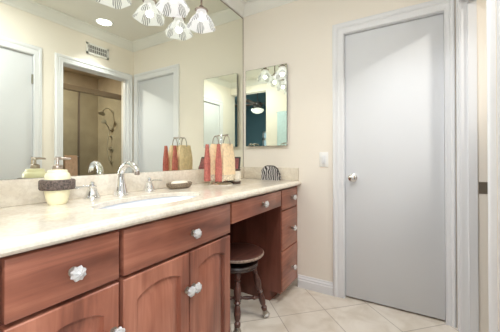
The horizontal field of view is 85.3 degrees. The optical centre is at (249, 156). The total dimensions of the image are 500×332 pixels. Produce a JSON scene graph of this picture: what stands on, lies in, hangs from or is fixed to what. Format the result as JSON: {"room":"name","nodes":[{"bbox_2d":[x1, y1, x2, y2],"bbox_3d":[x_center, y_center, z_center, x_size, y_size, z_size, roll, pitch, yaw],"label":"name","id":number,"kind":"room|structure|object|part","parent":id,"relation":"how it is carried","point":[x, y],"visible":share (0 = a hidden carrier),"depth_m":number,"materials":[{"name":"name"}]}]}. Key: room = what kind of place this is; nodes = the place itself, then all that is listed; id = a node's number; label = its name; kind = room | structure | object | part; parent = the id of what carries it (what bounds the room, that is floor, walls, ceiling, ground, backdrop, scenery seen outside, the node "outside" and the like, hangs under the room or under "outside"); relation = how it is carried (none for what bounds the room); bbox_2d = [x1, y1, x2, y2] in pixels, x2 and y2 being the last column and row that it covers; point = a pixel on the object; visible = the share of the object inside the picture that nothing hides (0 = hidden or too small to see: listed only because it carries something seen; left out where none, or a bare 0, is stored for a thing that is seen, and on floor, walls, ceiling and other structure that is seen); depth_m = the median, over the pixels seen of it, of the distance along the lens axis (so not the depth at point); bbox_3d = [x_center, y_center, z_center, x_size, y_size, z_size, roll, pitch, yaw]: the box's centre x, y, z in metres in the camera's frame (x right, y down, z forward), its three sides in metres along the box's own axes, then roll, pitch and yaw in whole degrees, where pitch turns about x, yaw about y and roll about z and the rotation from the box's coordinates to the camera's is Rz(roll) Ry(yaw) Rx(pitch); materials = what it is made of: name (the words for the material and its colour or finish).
{"room":"bathroom","nodes":[
{"label":"bathroom","id":0,"kind":"room"},
{"bbox_2d":[6,0,221,179],"bbox_3d":[-0.694,-0.159,1.657,0.134,2.500,2.450,0,0,31],"label":"wall","id":1,"kind":"structure","parent":0,"point":[221,0],"depth_m":1.36,"materials":[{"name":"white paint"}]},
{"bbox_2d":[0,167,243,207],"bbox_3d":[-0.621,0.149,1.618,0.024,0.105,2.198,0,0,31],"label":"backsplash","id":2,"kind":"structure","parent":1,"relation":"attached to","point":[17,192],"depth_m":1.36,"materials":[{"name":"beige stone"}]},
{"bbox_2d":[0,0,243,179],"bbox_3d":[-0.630,-0.608,1.628,0.008,1.406,2.196,0,0,31],"label":"wall mirror","id":3,"kind":"object","parent":1,"relation":"attached to","point":[100,85],"visible":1,"depth_m":1.45,"materials":[{"name":"clear glass"}]},
{"bbox_2d":[156,0,189,17],"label":"vanity light","id":4,"kind":"object","parent":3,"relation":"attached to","point":[169,8],"depth_m":1.73,"materials":[{"name":"white glass"}]},
{"bbox_3d":[-0.470,-0.961,1.673,0.201,0.112,0.202,0,0,2],"label":"lamp shade","id":5,"kind":"part","parent":4,"relation":"part of","materials":[{"name":"white glass"}]},
{"bbox_2d":[186,0,215,33],"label":"vanity light","id":6,"kind":"object","parent":3,"relation":"attached to","point":[200,22],"depth_m":1.93,"materials":[{"name":"white glass"}]},
{"bbox_3d":[-0.338,-0.960,1.895,0.201,0.112,0.202,0,0,31],"label":"lamp shade","id":7,"kind":"part","parent":6,"relation":"part of","materials":[{"name":"white glass"}]},
{"bbox_3d":[-0.360,-1.131,1.911,0.138,0.227,0.092,0,0,31],"label":"arm","id":8,"kind":"part","parent":6,"relation":"part of","materials":[{"name":"silver metal"}]},
{"bbox_2d":[230,284,459,331],"bbox_3d":[0.240,1.126,-0.536,6.300,0.100,7.600,0,0,31],"label":"floor","id":9,"kind":"structure","parent":0,"point":[296,309],"depth_m":1.84,"materials":[{"name":"beige tile"}]},
{"bbox_2d":[0,230,124,331],"bbox_3d":[-0.720,0.663,0.894,0.585,0.848,0.308,0,0,31],"label":"base cabinet","id":10,"kind":"object","parent":9,"relation":"on","point":[69,286],"visible":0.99,"depth_m":0.75,"materials":[{"name":"brown wood"}]},
{"bbox_3d":[-0.521,0.706,0.775,0.036,0.580,0.294,0,0,31],"label":"door","id":11,"kind":"part","parent":10,"relation":"part of","materials":[{"name":"brown wood"}]},
{"bbox_3d":[-0.485,0.328,0.761,0.043,0.042,0.042,0,0,31],"label":"knob","id":12,"kind":"part","parent":10,"relation":"part of","materials":[{"name":"clear glass"}]},
{"bbox_3d":[-0.422,0.566,0.865,0.043,0.042,0.042,0,0,31],"label":"knob","id":13,"kind":"part","parent":10,"relation":"part of","materials":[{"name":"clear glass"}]},
{"bbox_2d":[115,203,229,331],"bbox_3d":[-0.477,0.665,1.299,0.585,0.848,0.636,0,0,31],"label":"base cabinet","id":14,"kind":"object","parent":9,"relation":"on","point":[174,271],"visible":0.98,"depth_m":1.12,"materials":[{"name":"brown wood"}]},
{"bbox_3d":[-0.357,0.707,1.048,0.036,0.580,0.312,0,0,31],"label":"door","id":15,"kind":"part","parent":14,"relation":"part of","materials":[{"name":"brown wood"}]},
{"bbox_3d":[-0.279,0.327,1.183,0.036,0.155,0.619,0,0,31],"label":"drawer","id":16,"kind":"part","parent":14,"relation":"part of","materials":[{"name":"brown wood"}]},
{"bbox_3d":[-0.251,0.573,1.149,0.043,0.042,0.042,0,0,31],"label":"knob","id":17,"kind":"part","parent":14,"relation":"part of","materials":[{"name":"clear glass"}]},
{"bbox_3d":[-0.233,0.338,1.182,0.043,0.042,0.042,0,0,31],"label":"knob","id":18,"kind":"part","parent":14,"relation":"part of","materials":[{"name":"clear glass"}]},
{"bbox_3d":[-0.232,0.573,1.182,0.043,0.042,0.042,0,0,31],"label":"knob","id":19,"kind":"part","parent":14,"relation":"part of","materials":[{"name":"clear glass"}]},
{"bbox_3d":[-0.196,0.709,1.316,0.036,0.580,0.301,0,0,31],"label":"door","id":20,"kind":"part","parent":14,"relation":"part of","materials":[{"name":"brown wood"}]},
{"bbox_2d":[230,243,269,331],"bbox_3d":[-0.083,0.862,1.828,0.367,0.457,0.367,0,0,31],"label":"stool","id":21,"kind":"object","parent":9,"relation":"on","point":[244,257],"visible":0.73,"depth_m":1.75,"materials":[{"name":"brown wood"}]},
{"bbox_3d":[-0.078,0.888,1.682,0.073,0.314,0.094,0,0,31],"label":"leg","id":22,"kind":"part","parent":21,"relation":"part of","materials":[{"name":"brown wood"}]},
{"bbox_3d":[-0.084,0.648,1.829,0.350,0.028,0.350,0,0,31],"label":"seat","id":23,"kind":"part","parent":21,"relation":"part of","materials":[{"name":"brown wood"}]},
{"bbox_3d":[0.062,0.889,1.834,0.106,0.314,0.048,0,0,-6],"label":"leg","id":24,"kind":"part","parent":21,"relation":"part of","materials":[{"name":"brown wood"}]},
{"bbox_2d":[227,186,296,300],"bbox_3d":[0.104,0.670,2.268,0.585,0.848,0.334,0,0,31],"label":"vanity cabinet","id":25,"kind":"object","parent":9,"relation":"on","point":[274,230],"visible":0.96,"depth_m":2.08,"materials":[{"name":"brown wood"}]},
{"bbox_3d":[0.006,0.631,2.135,0.517,0.772,0.005,0,0,31],"label":"panel","id":26,"kind":"part","parent":25,"relation":"part of","materials":[{"name":"brown wood"}]},
{"bbox_2d":[228,190,280,223],"bbox_3d":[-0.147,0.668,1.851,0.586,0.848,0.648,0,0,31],"label":"drawer","id":27,"kind":"object","parent":25,"relation":"attached to","point":[241,209],"visible":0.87,"depth_m":1.65,"materials":[{"name":"brown wood"}]},
{"bbox_3d":[0.102,0.309,1.741,0.043,0.042,0.042,0,0,31],"label":"knob","id":28,"kind":"part","parent":27,"relation":"part of","materials":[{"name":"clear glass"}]},
{"bbox_3d":[0.301,0.864,2.143,0.036,0.297,0.302,0,0,31],"label":"drawer","id":29,"kind":"part","parent":25,"relation":"part of","materials":[{"name":"brown wood"}]},
{"bbox_3d":[0.300,0.560,2.145,0.036,0.291,0.302,0,0,31],"label":"drawer","id":30,"kind":"part","parent":25,"relation":"part of","materials":[{"name":"brown wood"}]},
{"bbox_3d":[0.300,0.331,2.147,0.036,0.151,0.302,0,0,31],"label":"drawer","id":31,"kind":"part","parent":25,"relation":"part of","materials":[{"name":"brown wood"}]},
{"bbox_3d":[-0.870,0.661,0.644,0.585,0.848,0.273,0,0,31],"label":"base cabinet","id":32,"kind":"object","parent":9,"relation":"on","visible":0},
{"bbox_2d":[0,178,300,257],"bbox_3d":[-0.382,0.219,1.474,0.574,0.037,2.198,0,0,31],"label":"countertop","id":33,"kind":"structure","parent":32,"relation":"on","point":[23,228],"depth_m":0.96,"materials":[{"name":"beige stone"}]},
{"bbox_2d":[38,157,75,204],"bbox_3d":[-0.801,0.101,1.129,0.127,0.196,0.126,0,0,31],"label":"soap dispenser","id":34,"kind":"object","parent":33,"relation":"on","point":[57,183],"visible":1,"depth_m":1.10,"materials":[{"name":"yellow ceramic"}]},
{"bbox_2d":[44,169,70,204],"bbox_3d":[-0.801,0.127,1.129,0.093,0.144,0.093,0,0,31],"label":"jar","id":35,"kind":"object","parent":34,"relation":"attached to","point":[55,193],"depth_m":1.09,"materials":[{"name":"yellow ceramic"}]},
{"bbox_2d":[75,182,100,199],"bbox_3d":[-0.758,0.160,1.265,0.076,0.080,0.119,0,0,31],"label":"handle","id":36,"kind":"object","parent":33,"relation":"on","point":[92,192],"visible":1,"depth_m":1.26,"materials":[{"name":"silver metal"}]},
{"bbox_3d":[-0.764,0.142,1.247,0.013,0.014,0.081,0,0,23],"label":"lever","id":37,"kind":"part","parent":36,"relation":"part of","materials":[{"name":"silver metal"}]},
{"bbox_2d":[113,161,139,195],"bbox_3d":[-0.624,0.113,1.366,0.164,0.175,0.076,0,0,31],"label":"bathroom faucet","id":38,"kind":"object","parent":33,"relation":"on","point":[120,187],"visible":1,"depth_m":1.36,"materials":[{"name":"silver metal"}]},
{"bbox_2d":[99,196,195,208],"bbox_3d":[-0.449,0.308,1.269,0.307,0.174,0.577,0,0,31],"label":"undermount sink","id":39,"kind":"object","parent":33,"relation":"in","point":[153,201],"visible":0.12,"depth_m":1.41,"materials":[{"name":"white ceramic"}]},
{"bbox_2d":[142,177,161,191],"bbox_3d":[-0.570,0.162,1.579,0.076,0.080,0.119,0,0,31],"label":"handle","id":40,"kind":"object","parent":33,"relation":"on","point":[149,187],"visible":1,"depth_m":1.54,"materials":[{"name":"silver metal"}]},
{"bbox_2d":[166,181,191,188],"bbox_3d":[-0.445,0.184,1.717,0.113,0.036,0.197,0,0,31],"label":"soap dish","id":41,"kind":"object","parent":33,"relation":"on","point":[169,185],"visible":0.92,"depth_m":1.66,"materials":[{"name":"brown ceramic"}]},
{"bbox_2d":[171,181,187,183],"bbox_3d":[-0.445,0.172,1.717,0.076,0.031,0.127,0,0,31],"label":"soap bar","id":42,"kind":"object","parent":41,"relation":"in","point":[173,182],"visible":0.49,"depth_m":1.69,"materials":[{"name":"beige"}]},
{"bbox_2d":[209,134,232,185],"bbox_3d":[-0.206,0.025,1.929,0.170,0.357,0.170,0,0,31],"label":"towel stand","id":43,"kind":"object","parent":33,"relation":"on","point":[223,183],"visible":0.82,"depth_m":1.89,"materials":[{"name":"silver metal"}]},
{"bbox_2d":[204,144,210,181],"bbox_3d":[-0.297,0.047,1.873,0.042,0.256,0.035,0,0,31],"label":"hand towel","id":44,"kind":"object","parent":43,"relation":"hanging from","point":[207,175],"visible":1,"depth_m":1.86,"materials":[{"name":"red fabric"}]},
{"bbox_2d":[209,144,216,179],"bbox_3d":[-0.247,0.042,1.956,0.073,0.256,0.154,0,0,31],"label":"hand towel","id":45,"kind":"object","parent":43,"relation":"on","point":[213,147],"visible":0.35,"depth_m":1.90,"materials":[{"name":"beige fabric"}]},
{"bbox_2d":[215,144,221,181],"bbox_3d":[-0.212,0.047,1.823,0.043,0.256,0.035,0,0,31],"label":"hand towel","id":46,"kind":"object","parent":43,"relation":"hanging from","point":[218,162],"visible":1,"depth_m":1.81,"materials":[{"name":"red fabric"}]},
{"bbox_2d":[221,143,235,180],"bbox_3d":[-0.163,0.041,1.905,0.071,0.256,0.152,0,0,31],"label":"hand towel","id":47,"kind":"object","parent":43,"relation":"hanging from","point":[227,151],"visible":0.76,"depth_m":1.87,"materials":[{"name":"beige fabric"}]},
{"bbox_2d":[228,157,240,181],"bbox_3d":[-0.135,0.105,2.135,0.110,0.200,0.113,0,0,13],"label":"picture frame","id":48,"kind":"object","parent":33,"relation":"on","point":[237,159],"visible":0.12,"depth_m":2.14,"materials":[{"name":"red wood"}]},
{"bbox_2d":[235,158,238,168],"bbox_3d":[-0.135,0.096,2.136,0.086,0.153,0.048,0,0,13],"label":"picture","id":49,"kind":"object","parent":48,"relation":"attached to","point":[236,159],"depth_m":2.14},
{"bbox_2d":[229,169,240,183],"bbox_3d":[-0.111,0.149,2.019,0.086,0.110,0.086,0,0,31],"label":"pot","id":50,"kind":"object","parent":33,"relation":"on","point":[237,171],"visible":0.71,"depth_m":1.99,"materials":[{"name":"brown ceramic"}]},
{"bbox_3d":[-0.111,0.149,2.019,0.086,0.083,0.086,0,0,31],"label":"pot","id":51,"kind":"part","parent":50,"relation":"part of","materials":[{"name":"beige ceramic"}]},
{"bbox_2d":[261,165,280,179],"bbox_3d":[0.183,0.143,2.346,0.170,0.125,0.040,0,0,31],"label":"napkin holder","id":52,"kind":"object","parent":33,"relation":"on","point":[269,172],"visible":0.98,"depth_m":2.33,"materials":[{"name":"grey paint"}]},
{"bbox_2d":[243,0,457,326],"bbox_3d":[0.665,-0.157,2.201,1.638,2.500,0.120,0,0,31],"label":"wall","id":53,"kind":"structure","parent":0,"point":[298,34],"depth_m":2.24,"materials":[{"name":"white paint"}]},
{"bbox_2d":[222,0,297,17],"bbox_3d":[0.067,-1.368,1.214,1.638,0.090,2.200,0,0,31],"label":"trim","id":54,"kind":"structure","parent":53,"relation":"attached to","point":[244,9],"depth_m":2.44,"materials":[{"name":"white paint"}]},
{"bbox_2d":[246,63,287,146],"bbox_3d":[0.145,-0.439,2.424,0.410,0.698,0.034,0,0,31],"label":"medicine cabinet","id":55,"kind":"object","parent":53,"relation":"attached to","point":[267,87],"visible":1,"depth_m":2.40,"materials":[{"name":"silver mirror"}]},
{"bbox_2d":[244,167,298,180],"bbox_3d":[0.178,0.153,2.409,0.531,0.105,0.019,0,0,31],"label":"side splash","id":56,"kind":"object","parent":53,"relation":"attached to","point":[249,172],"visible":0.79,"depth_m":2.34,"materials":[{"name":"beige stone"}]},
{"bbox_2d":[298,274,332,295],"bbox_3d":[0.527,1.043,2.198,0.290,0.100,0.016,0,0,31],"label":"baseboard","id":57,"kind":"structure","parent":53,"relation":"attached to","point":[305,282],"depth_m":2.19,"materials":[{"name":"white paint"}]},
{"bbox_2d":[319,152,327,166],"bbox_3d":[0.590,0.028,2.169,0.070,0.118,0.010,0,0,31],"label":"light switch","id":58,"kind":"object","parent":53,"relation":"attached to","point":[323,156],"visible":1,"depth_m":2.17,"materials":[{"name":"white plastic"}]},
{"bbox_2d":[332,0,456,327],"bbox_3d":[1.004,0.030,1.968,0.773,2.121,0.168,0,0,31],"label":"door","id":59,"kind":"structure","parent":53,"relation":"in","point":[394,124],"depth_m":1.92,"materials":[{"name":"white paint"}]},
{"bbox_3d":[0.771,0.164,2.048,0.062,0.062,0.066,0,0,31],"label":"knob","id":60,"kind":"part","parent":59,"relation":"part of","materials":[{"name":"silver metal"}]},
{"bbox_2d":[495,0,498,331],"bbox_3d":[0.820,-0.167,0.749,0.121,2.500,2.450,0,0,31],"label":"wall","id":61,"kind":"structure","parent":0,"point":[495,0],"depth_m":0.97,"materials":[{"name":"white paint"}]},
{"bbox_2d":[456,0,497,331],"bbox_3d":[1.148,0.029,1.313,0.143,2.114,0.854,0,0,31],"label":"trim","id":62,"kind":"structure","parent":61,"relation":"attached to","point":[477,285],"depth_m":1.61,"materials":[{"name":"white paint"}]},
{"bbox_3d":[1.377,0.188,1.601,0.041,0.070,0.002,0,0,31],"label":"strike plate","id":63,"kind":"part","parent":62,"relation":"part of","materials":[{"name":"silver metal"}]},
{"bbox_2d":[497,0,499,331],"bbox_3d":[0.631,0.021,0.454,0.141,2.121,0.937,0,0,31],"label":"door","id":64,"kind":"structure","parent":61,"relation":"in","point":[498,1],"depth_m":0.88,"materials":[{"name":"white paint"}]}
]}

